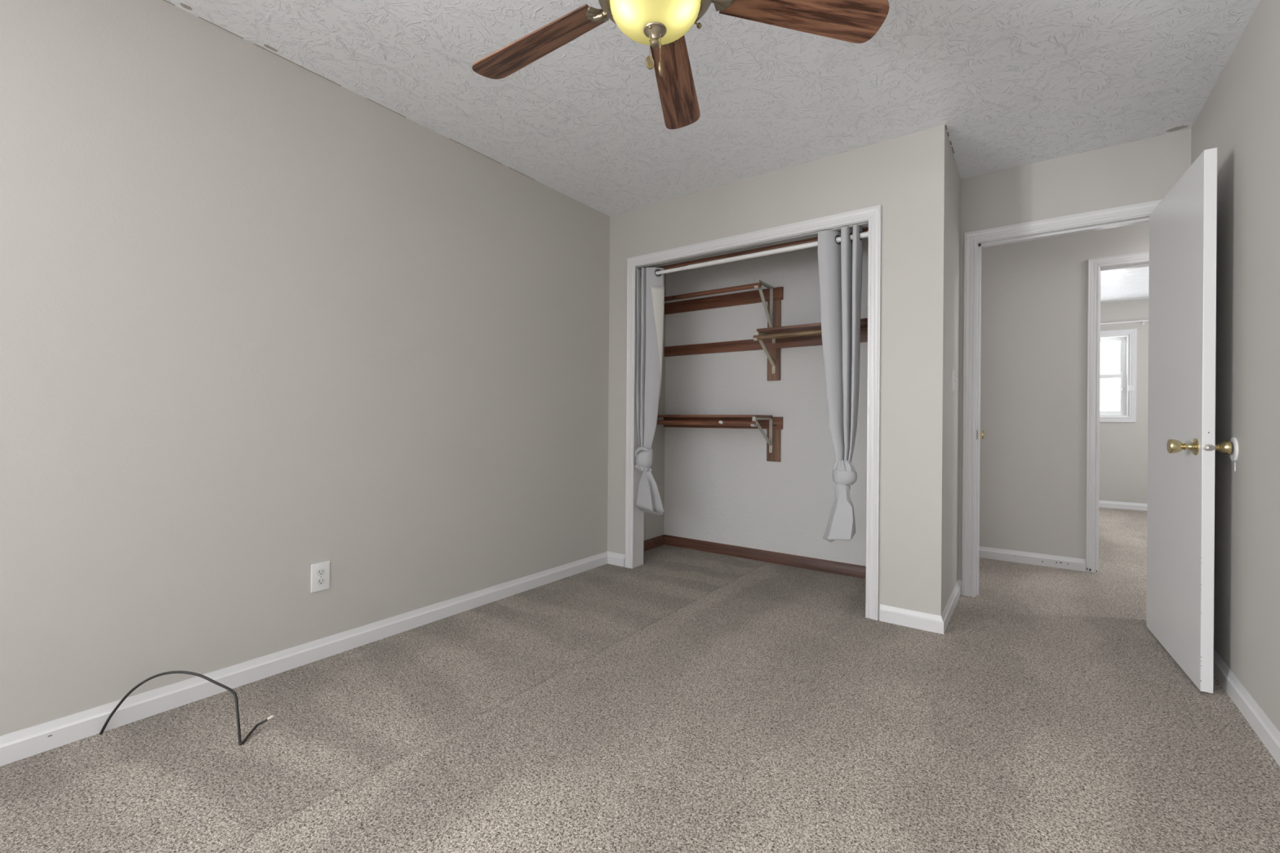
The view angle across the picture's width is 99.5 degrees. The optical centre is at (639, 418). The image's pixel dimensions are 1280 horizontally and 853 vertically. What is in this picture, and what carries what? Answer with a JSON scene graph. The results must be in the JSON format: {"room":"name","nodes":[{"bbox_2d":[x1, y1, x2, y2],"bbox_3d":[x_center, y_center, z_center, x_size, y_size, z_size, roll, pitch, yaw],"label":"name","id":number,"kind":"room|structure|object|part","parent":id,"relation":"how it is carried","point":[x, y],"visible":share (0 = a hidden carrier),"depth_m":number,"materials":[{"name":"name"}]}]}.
{"room":"empty bedroom","nodes":[
{"label":"empty bedroom","id":0,"kind":"room"},
{"bbox_2d":[0,0,666,736],"bbox_3d":[-1.808,-0.215,1.711,0.120,2.430,6.684,0,0,36],"label":"wall","id":1,"kind":"structure","parent":0,"point":[264,322],"depth_m":2.05,"materials":[{"name":"beige paint"}]},
{"bbox_2d":[0,551,625,766],"bbox_3d":[-1.880,0.961,1.386,0.161,0.086,5.844,0,0,36],"label":"baseboard","id":2,"kind":"structure","parent":1,"relation":"attached to","point":[20,744],"depth_m":2.07,"materials":[{"name":"white paint"}]},
{"bbox_2d":[311,560,329,592],"bbox_3d":[-1.335,0.661,2.264,0.008,0.116,0.072,0,0,36],"label":"wall outlet","id":3,"kind":"object","parent":1,"relation":"attached to","point":[320,572],"visible":1,"depth_m":2.26,"materials":[{"name":"white plastic"}]},
{"bbox_2d":[316,577,325,585],"bbox_3d":[-1.333,0.681,2.263,0.003,0.028,0.034,0,0,36],"label":"receptacle","id":4,"kind":"object","parent":3,"relation":"attached to","point":[320,581],"depth_m":2.26,"materials":[{"name":"white plastic"}]},
{"bbox_2d":[316,568,325,576],"bbox_3d":[-1.333,0.642,2.263,0.003,0.028,0.034,0,0,36],"label":"receptacle","id":5,"kind":"object","parent":3,"relation":"attached to","point":[320,572],"depth_m":2.26,"materials":[{"name":"white plastic"}]},
{"bbox_2d":[0,506,1279,852],"bbox_3d":[1.696,1.081,2.186,5.250,0.110,11.580,0,0,36],"label":"floor","id":6,"kind":"structure","parent":0,"point":[682,700],"depth_m":1.71,"materials":[{"name":"beige carpet"}]},
{"bbox_2d":[98,671,274,745],"bbox_3d":[-1.453,0.926,1.743,0.523,0.185,0.114,0,0,6],"label":"coaxial cable","id":7,"kind":"object","parent":6,"relation":"on","point":[240,743],"visible":0.99,"depth_m":1.75,"materials":[{"name":"black plastic"}]},
{"bbox_2d":[164,0,1260,302],"bbox_3d":[1.714,-1.454,2.186,5.250,0.100,11.580,0,0,36],"label":"ceiling","id":8,"kind":"structure","parent":0,"point":[1011,83],"depth_m":2.26,"materials":[{"name":"white paint"}]},
{"bbox_2d":[471,0,888,128],"bbox_3d":[0.005,-1.168,1.475,1.269,0.498,1.275,0,0,36],"label":"ceiling fan","id":9,"kind":"object","parent":8,"relation":"hanging from","point":[662,25],"visible":1,"depth_m":1.56,"materials":[{"name":"brown wood"}]},
{"bbox_3d":[-0.327,-1.166,1.694,0.473,0.057,0.134,0,0,31],"label":"blade","id":10,"kind":"part","parent":9,"relation":"part of","materials":[{"name":"brown wood"}]},
{"bbox_3d":[0.027,-1.012,1.450,0.008,0.081,0.008,0,0,36],"label":"pull chain","id":11,"kind":"part","parent":9,"relation":"part of","materials":[{"name":"gold metal"}]},
{"bbox_3d":[0.041,-1.098,1.471,0.247,0.086,0.247,0,0,36],"label":"lamp shade","id":12,"kind":"part","parent":9,"relation":"part of","materials":[{"name":"yellow glass"}]},
{"bbox_3d":[0.054,-0.992,1.450,0.006,0.076,0.006,0,0,36],"label":"pull chain","id":13,"kind":"part","parent":9,"relation":"part of","materials":[{"name":"gold metal"}]},
{"bbox_3d":[0.126,-1.163,1.894,0.134,0.057,0.473,0,0,11],"label":"blade","id":14,"kind":"part","parent":9,"relation":"part of","materials":[{"name":"brown wood"}]},
{"bbox_3d":[0.468,-1.160,1.535,0.473,0.057,0.134,0,0,-9],"label":"blade","id":15,"kind":"part","parent":9,"relation":"part of","materials":[{"name":"brown wood"}]},
{"bbox_2d":[607,124,947,619],"bbox_3d":[0.649,-0.197,3.242,2.060,2.430,0.120,0,0,36],"label":"wall","id":16,"kind":"structure","parent":0,"point":[907,175],"depth_m":2.72,"materials":[{"name":"beige paint"}]},
{"bbox_2d":[636,222,868,269],"bbox_3d":[0.602,-1.021,3.264,1.498,0.007,0.054,0,0,36],"label":"door track","id":17,"kind":"object","parent":16,"relation":"attached to","point":[863,224],"visible":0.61,"depth_m":3.24,"materials":[{"name":"silver metal"}]},
{"bbox_2d":[625,204,881,620],"bbox_3d":[0.603,-0.035,3.276,1.613,2.106,0.156,0,0,36],"label":"door frame","id":18,"kind":"structure","parent":16,"relation":"attached to","point":[634,517],"depth_m":3.00,"materials":[{"name":"white paint"}]},
{"bbox_2d":[655,230,868,275],"bbox_3d":[0.607,-0.972,3.272,1.502,0.037,0.037,0,0,36],"label":"tension rod","id":19,"kind":"object","parent":16,"relation":"attached to","point":[865,234],"visible":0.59,"depth_m":3.21,"materials":[{"name":"white metal"}]},
{"bbox_2d":[633,266,664,515],"bbox_3d":[0.077,-0.184,3.619,0.234,1.656,0.166,0,0,36],"label":"curtain","id":20,"kind":"object","parent":19,"relation":"hanging from","point":[650,286],"visible":1,"depth_m":3.62,"materials":[{"name":"grey fabric"}]},
{"bbox_3d":[0.065,-0.374,3.654,0.164,1.276,0.126,0,0,36],"label":"panel","id":21,"kind":"part","parent":20,"relation":"part of","materials":[{"name":"grey fabric"}]},
{"bbox_2d":[817,224,862,542],"bbox_3d":[1.065,-0.172,2.910,0.214,1.687,0.154,0,0,36],"label":"curtain","id":22,"kind":"object","parent":19,"relation":"hanging from","point":[840,264],"visible":0.99,"depth_m":2.87,"materials":[{"name":"grey fabric"}]},
{"bbox_2d":[663,128,1191,580],"bbox_3d":[1.411,-0.192,3.578,3.139,2.430,0.120,0,0,36],"label":"wall","id":23,"kind":"structure","parent":0,"point":[721,486],"depth_m":3.77,"materials":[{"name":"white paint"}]},
{"bbox_2d":[657,414,772,417],"bbox_3d":[0.479,-0.019,3.979,0.921,0.018,0.287,0,0,36],"label":"closet shelf","id":24,"kind":"object","parent":23,"relation":"attached to","point":[659,415],"visible":0.76,"depth_m":3.78,"materials":[{"name":"red wood"}]},
{"bbox_2d":[663,417,782,429],"bbox_3d":[0.597,0.028,4.082,0.992,0.086,0.019,0,0,36],"label":"cleat","id":25,"kind":"object","parent":23,"relation":"attached to","point":[777,422],"visible":0.66,"depth_m":4.03,"materials":[{"name":"red wood"}]},
{"bbox_2d":[664,286,783,314],"bbox_3d":[0.602,-0.883,4.083,0.987,0.089,0.019,0,0,36],"label":"cleat","id":26,"kind":"object","parent":23,"relation":"attached to","point":[753,296],"visible":1,"depth_m":4.06,"materials":[{"name":"red wood"}]},
{"bbox_2d":[643,534,866,578],"bbox_3d":[0.803,0.982,3.568,1.940,0.082,0.600,0,0,36],"label":"baseboard","id":27,"kind":"structure","parent":23,"relation":"attached to","point":[821,565],"depth_m":3.88,"materials":[{"name":"brown wood"}]},
{"bbox_2d":[664,330,867,356],"bbox_3d":[0.985,-0.535,3.804,1.940,0.078,0.019,0,0,36],"label":"cleat","id":28,"kind":"object","parent":23,"relation":"attached to","point":[807,340],"visible":0.52,"depth_m":3.96,"materials":[{"name":"red wood"}]},
{"bbox_2d":[766,428,781,462],"bbox_3d":[0.945,0.188,3.828,0.098,0.229,0.019,0,0,36],"label":"upright","id":29,"kind":"object","parent":23,"relation":"attached to","point":[775,455],"visible":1,"depth_m":3.81,"materials":[{"name":"brown wood"}]},
{"bbox_2d":[657,420,755,426],"bbox_3d":[0.389,0.029,3.857,0.920,0.033,0.033,0,0,36],"label":"closet rod","id":30,"kind":"object","parent":29,"relation":"attached to","point":[659,422],"visible":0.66,"depth_m":3.79,"materials":[{"name":"red wood"}]},
{"bbox_2d":[750,416,772,453],"bbox_3d":[0.834,0.114,3.704,0.026,0.254,0.314,0,0,36],"label":"shelf bracket","id":31,"kind":"object","parent":29,"relation":"attached to","point":[769,440],"visible":0.95,"depth_m":3.78,"materials":[{"name":"grey metal"}]},
{"bbox_3d":[0.841,0.005,3.714,0.022,0.036,0.290,0,0,36],"label":"arm","id":32,"kind":"part","parent":31,"relation":"part of","materials":[{"name":"grey metal"}]},
{"bbox_2d":[767,299,781,381],"bbox_3d":[0.948,-0.553,3.830,0.094,0.566,0.019,0,0,36],"label":"upright","id":33,"kind":"object","parent":23,"relation":"attached to","point":[775,353],"visible":0.76,"depth_m":3.81,"materials":[{"name":"brown wood"}]},
{"bbox_2d":[664,282,761,301],"bbox_3d":[0.428,-0.896,3.891,0.932,0.033,0.033,0,0,36],"label":"closet rod","id":34,"kind":"object","parent":33,"relation":"attached to","point":[747,286],"visible":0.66,"depth_m":3.81,"materials":[{"name":"red wood"}]},
{"bbox_2d":[754,278,773,327],"bbox_3d":[0.852,-0.767,3.725,0.026,0.344,0.268,0,0,36],"label":"bracket","id":35,"kind":"object","parent":33,"relation":"attached to","point":[770,317],"visible":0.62,"depth_m":3.78,"materials":[{"name":"grey metal"}]},
{"bbox_3d":[0.860,-0.920,3.735,0.022,0.036,0.243,0,0,36],"label":"arm","id":36,"kind":"part","parent":35,"relation":"part of","materials":[{"name":"grey metal"}]},
{"bbox_2d":[753,330,775,373],"bbox_3d":[0.850,-0.450,3.692,0.026,0.262,0.320,0,0,36],"label":"shelf bracket","id":37,"kind":"object","parent":33,"relation":"attached to","point":[761,341],"visible":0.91,"depth_m":3.71,"materials":[{"name":"beige metal"}]},
{"bbox_3d":[0.858,-0.563,3.701,0.022,0.036,0.296,0,0,36],"label":"arm","id":38,"kind":"part","parent":37,"relation":"part of","materials":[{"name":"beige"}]},
{"bbox_2d":[752,324,867,339],"bbox_3d":[1.171,-0.533,3.284,1.028,0.033,0.033,0,0,36],"label":"closet rod","id":39,"kind":"object","parent":33,"relation":"attached to","point":[812,332],"visible":0.34,"depth_m":3.42,"materials":[{"name":"brown wood"}]},
{"bbox_2d":[756,318,867,333],"bbox_3d":[1.267,-0.581,3.402,1.012,0.018,0.300,0,0,36],"label":"closet shelf","id":40,"kind":"object","parent":23,"relation":"attached to","point":[864,322],"visible":0.22,"depth_m":3.47,"materials":[{"name":"red wood"}]},
{"bbox_2d":[961,199,1162,597],"bbox_3d":[2.284,-0.024,2.944,0.897,2.108,0.152,0,0,36],"label":"door frame","id":41,"kind":"structure","parent":23,"relation":"attached to","point":[1139,213],"depth_m":3.12,"materials":[{"name":"white paint"}]},
{"bbox_2d":[1146,147,1231,693],"bbox_3d":[2.319,0.008,2.324,0.169,2.020,0.769,0,0,36],"label":"door","id":42,"kind":"structure","parent":23,"relation":"in","point":[1182,446],"depth_m":2.19,"materials":[{"name":"white paint"}]},
{"bbox_3d":[2.084,0.107,2.098,0.055,0.056,0.056,0,0,36],"label":"knob","id":43,"kind":"part","parent":42,"relation":"part of","materials":[{"name":"gold metal"}]},
{"bbox_3d":[2.110,0.108,2.010,0.034,0.025,0.002,0,0,32],"label":"latch plate","id":44,"kind":"part","parent":42,"relation":"part of","materials":[{"name":"silver metal"}]},
{"bbox_3d":[2.190,0.108,2.036,0.039,0.052,0.052,0,0,36],"label":"knob","id":45,"kind":"part","parent":42,"relation":"part of","materials":[{"name":"gold metal"}]},
{"bbox_2d":[944,136,960,607],"bbox_3d":[1.645,-0.190,2.963,0.120,2.430,0.600,0,0,36],"label":"wall","id":46,"kind":"structure","parent":0,"point":[953,202],"depth_m":2.90,"materials":[{"name":"beige paint"}]},
{"bbox_2d":[879,580,961,634],"bbox_3d":[1.544,0.986,2.949,0.293,0.086,0.734,0,0,36],"label":"baseboard","id":47,"kind":"structure","parent":46,"relation":"attached to","point":[888,614],"depth_m":2.67,"materials":[{"name":"white paint"}]},
{"bbox_2d":[951,368,957,391],"bbox_3d":[1.691,-0.204,2.907,0.022,0.120,0.072,0,0,36],"label":"light switch","id":48,"kind":"object","parent":46,"relation":"attached to","point":[953,380],"visible":1,"depth_m":2.90,"materials":[{"name":"white plastic"}]},
{"bbox_3d":[1.685,-0.204,2.911,0.006,0.120,0.072,0,0,36],"label":"plate","id":49,"kind":"part","parent":48,"relation":"part of","materials":[{"name":"white plastic"}]},
{"bbox_2d":[979,222,1149,559],"bbox_3d":[3.694,-0.175,3.269,3.062,2.430,0.120,0,0,36],"label":"wall","id":50,"kind":"structure","parent":0,"point":[1033,334],"depth_m":3.83,"materials":[{"name":"paint"}]},
{"bbox_2d":[978,546,1085,571],"bbox_3d":[2.762,0.995,3.857,0.637,0.086,0.014,0,0,36],"label":"baseboard","id":51,"kind":"structure","parent":50,"relation":"attached to","point":[1033,558],"depth_m":3.83,"materials":[{"name":"white paint"}]},
{"bbox_2d":[1085,251,1149,573],"bbox_3d":[3.422,-0.019,3.457,0.885,2.114,0.140,0,0,36],"label":"door frame","id":52,"kind":"structure","parent":50,"relation":"attached to","point":[1097,265],"depth_m":3.64,"materials":[{"name":"white paint"}]},
{"bbox_2d":[1098,298,1148,503],"bbox_3d":[5.519,-0.162,6.498,3.900,2.430,0.120,0,0,36],"label":"wall","id":53,"kind":"structure","parent":0,"point":[1123,446],"depth_m":6.30,"materials":[{"name":"beige paint"}]},
{"bbox_2d":[1099,328,1137,422],"bbox_3d":[5.369,-0.503,6.599,0.996,1.081,0.136,0,0,36],"label":"window","id":54,"kind":"structure","parent":53,"relation":"in","point":[1127,338],"depth_m":6.35,"materials":[{"name":"white paint"}]},
{"bbox_3d":[5.370,-0.282,6.601,0.839,0.482,0.026,0,0,36],"label":"sash","id":55,"kind":"part","parent":54,"relation":"part of","materials":[{"name":"white plastic"}]},
{"bbox_3d":[5.390,-0.724,6.625,0.839,0.482,0.026,0,0,36],"label":"sash","id":56,"kind":"part","parent":54,"relation":"part of","materials":[{"name":"white plastic"}]},
{"bbox_2d":[1121,385,1133,391],"bbox_3d":[5.676,-0.353,6.310,0.042,0.065,0.121,0,0,-14],"label":"sensor","id":57,"kind":"object","parent":54,"relation":"attached to","point":[1131,388],"visible":1,"depth_m":6.27,"materials":[{"name":"white plastic"}]},
{"bbox_2d":[1098,500,1146,511],"bbox_3d":[5.472,1.014,6.444,3.900,0.086,0.014,0,0,36],"label":"baseboard","id":58,"kind":"structure","parent":53,"relation":"attached to","point":[1102,504],"depth_m":6.32,"materials":[{"name":"white paint"}]},
{"bbox_2d":[1100,320,1148,324],"bbox_3d":[5.370,-1.113,6.495,1.350,0.050,0.068,0,0,36],"label":"curtain rod","id":59,"kind":"object","parent":53,"relation":"attached to","point":[1142,321],"visible":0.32,"depth_m":6.25,"materials":[{"name":"white metal"}]},
{"bbox_2d":[1191,0,1279,731],"bbox_3d":[0.767,-0.196,-0.084,0.120,2.430,6.804,0,0,36],"label":"wall","id":60,"kind":"structure","parent":0,"point":[1240,117],"depth_m":1.89,"materials":[{"name":"beige paint"}]},
{"bbox_2d":[1229,436,1238,471],"bbox_3d":[2.212,0.131,2.020,0.008,0.126,0.092,0,0,36],"label":"bumper cover","id":61,"kind":"object","parent":60,"relation":"attached to","point":[1233,455],"visible":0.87,"depth_m":2.00,"materials":[{"name":"white plastic"}]},
{"bbox_2d":[1213,649,1279,766],"bbox_3d":[0.705,0.980,-0.044,0.014,0.086,6.564,0,0,36],"label":"baseboard","id":62,"kind":"structure","parent":60,"relation":"attached to","point":[1268,734],"depth_m":1.83,"materials":[{"name":"white paint"}]},
{"bbox_3d":[2.183,-0.186,3.692,0.120,2.430,0.971,0,0,36],"label":"wall","id":63,"kind":"structure","parent":0,"visible":0},
{"bbox_2d":[980,431,984,439],"bbox_3d":[2.256,0.007,3.657,0.112,2.025,0.704,0,0,36],"label":"door","id":64,"kind":"structure","parent":63,"relation":"in","point":[982,433],"depth_m":3.62,"materials":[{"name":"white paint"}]}
]}

